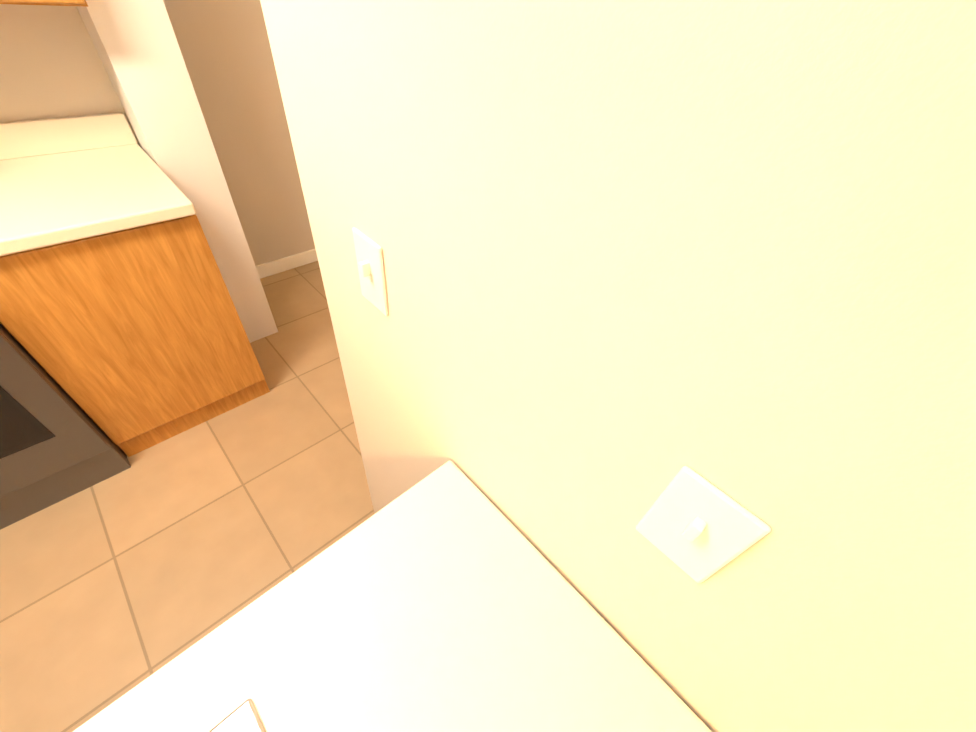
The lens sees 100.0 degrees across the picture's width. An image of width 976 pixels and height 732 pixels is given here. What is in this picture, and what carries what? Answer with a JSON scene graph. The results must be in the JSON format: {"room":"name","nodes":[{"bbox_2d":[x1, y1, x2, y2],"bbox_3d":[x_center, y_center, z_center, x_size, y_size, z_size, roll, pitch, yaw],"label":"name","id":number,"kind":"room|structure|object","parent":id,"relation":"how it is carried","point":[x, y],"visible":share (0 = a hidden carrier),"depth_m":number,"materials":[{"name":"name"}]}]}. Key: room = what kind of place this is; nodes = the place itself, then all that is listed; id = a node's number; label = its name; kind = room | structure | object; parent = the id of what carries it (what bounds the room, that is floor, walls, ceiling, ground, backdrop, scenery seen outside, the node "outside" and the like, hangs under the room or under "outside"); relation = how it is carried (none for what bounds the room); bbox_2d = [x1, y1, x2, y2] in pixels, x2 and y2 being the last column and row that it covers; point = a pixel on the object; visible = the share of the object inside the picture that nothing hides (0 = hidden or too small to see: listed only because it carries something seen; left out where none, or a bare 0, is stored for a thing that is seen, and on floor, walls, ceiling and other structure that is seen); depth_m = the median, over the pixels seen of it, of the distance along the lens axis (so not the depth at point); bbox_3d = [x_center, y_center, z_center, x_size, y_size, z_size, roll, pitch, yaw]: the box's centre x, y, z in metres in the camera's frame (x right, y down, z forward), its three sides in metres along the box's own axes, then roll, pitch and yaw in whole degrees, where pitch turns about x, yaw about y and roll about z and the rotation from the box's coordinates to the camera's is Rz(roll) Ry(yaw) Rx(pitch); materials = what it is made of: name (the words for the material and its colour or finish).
{"room":"kitchen","nodes":[
{"label":"kitchen","id":0,"kind":"room"},
{"bbox_2d":[0,0,277,342],"bbox_3d":[-2.007,-0.778,0.948,2.100,2.440,0.670,-31,56,-32],"label":"wall","id":1,"kind":"structure","parent":0,"point":[124,57],"depth_m":1.36,"materials":[{"name":"beige paint"}]},
{"bbox_2d":[0,0,87,6],"bbox_3d":[-1.344,-1.220,0.754,0.547,0.800,0.320,-31,56,-32],"label":"upper cabinet","id":2,"kind":"object","parent":1,"relation":"attached to","point":[55,2],"visible":1,"depth_m":1.06,"materials":[{"name":"brown wood"}]},
{"bbox_2d":[0,112,136,159],"bbox_3d":[-1.954,-0.496,1.042,1.752,0.100,0.020,-31,56,-32],"label":"backsplash","id":3,"kind":"structure","parent":1,"relation":"attached to","point":[39,137],"depth_m":1.40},
{"bbox_2d":[0,261,374,731],"bbox_3d":[0.001,0.086,2.117,5.510,0.050,3.270,-31,56,-32],"label":"floor","id":4,"kind":"structure","parent":0,"point":[152,560],"depth_m":1.43,"materials":[{"name":"beige tile"}]},
{"bbox_2d":[0,323,130,529],"bbox_3d":[-1.794,0.001,1.120,0.755,1.135,0.706,-31,56,-32],"label":"range","id":5,"kind":"object","parent":4,"relation":"on","point":[57,444],"visible":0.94,"depth_m":1.32,"materials":[{"name":"silver metal"}]},
{"bbox_2d":[0,203,269,456],"bbox_3d":[-1.369,-0.224,1.593,0.552,0.870,0.600,-31,56,-32],"label":"base cabinet","id":6,"kind":"object","parent":4,"relation":"on","point":[120,322],"depth_m":1.36,"materials":[{"name":"brown wood"}]},
{"bbox_2d":[0,144,195,259],"bbox_3d":[-1.321,-0.541,1.270,0.552,0.040,0.620,-31,56,-32],"label":"countertop","id":7,"kind":"structure","parent":6,"relation":"on","point":[55,199],"depth_m":1.23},
{"bbox_2d":[73,461,711,731],"bbox_3d":[-0.530,0.966,0.327,1.778,1.110,0.616,-31,56,-32],"label":"countertop","id":8,"kind":"structure","parent":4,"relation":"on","point":[446,597],"depth_m":0.50,"materials":[{"name":"white"}]},
{"bbox_2d":[163,0,314,265],"bbox_3d":[-0.207,-2.124,2.548,3.430,2.440,0.120,-31,56,-32],"label":"wall","id":9,"kind":"structure","parent":0,"point":[225,48],"depth_m":2.03,"materials":[{"name":"paint"}]},
{"bbox_2d":[256,249,317,278],"bbox_3d":[-0.313,-1.227,3.308,3.310,0.085,0.014,-31,56,-32],"label":"baseboard","id":10,"kind":"structure","parent":9,"relation":"attached to","point":[284,264],"depth_m":2.58,"materials":[{"name":"white wood"}]},
{"bbox_2d":[260,0,975,731],"bbox_3d":[0.231,0.072,0.383,0.152,2.440,1.410,-31,56,-32],"label":"wall","id":11,"kind":"structure","parent":0,"point":[638,254],"depth_m":0.29,"materials":[{"name":"yellow paint"}]},
{"bbox_2d":[352,227,387,315],"bbox_3d":[-0.180,-0.136,0.611,0.018,0.118,0.072,-31,56,-32],"label":"light switch","id":12,"kind":"object","parent":11,"relation":"attached to","point":[369,255],"visible":1,"depth_m":0.60,"materials":[{"name":"white plastic"}]},
{"bbox_2d":[636,466,770,582],"bbox_3d":[0.176,0.146,0.358,0.018,0.118,0.072,-31,56,-32],"label":"light switch","id":13,"kind":"object","parent":11,"relation":"attached to","point":[695,526],"visible":1,"depth_m":0.35,"materials":[{"name":"white plastic"}]}
]}

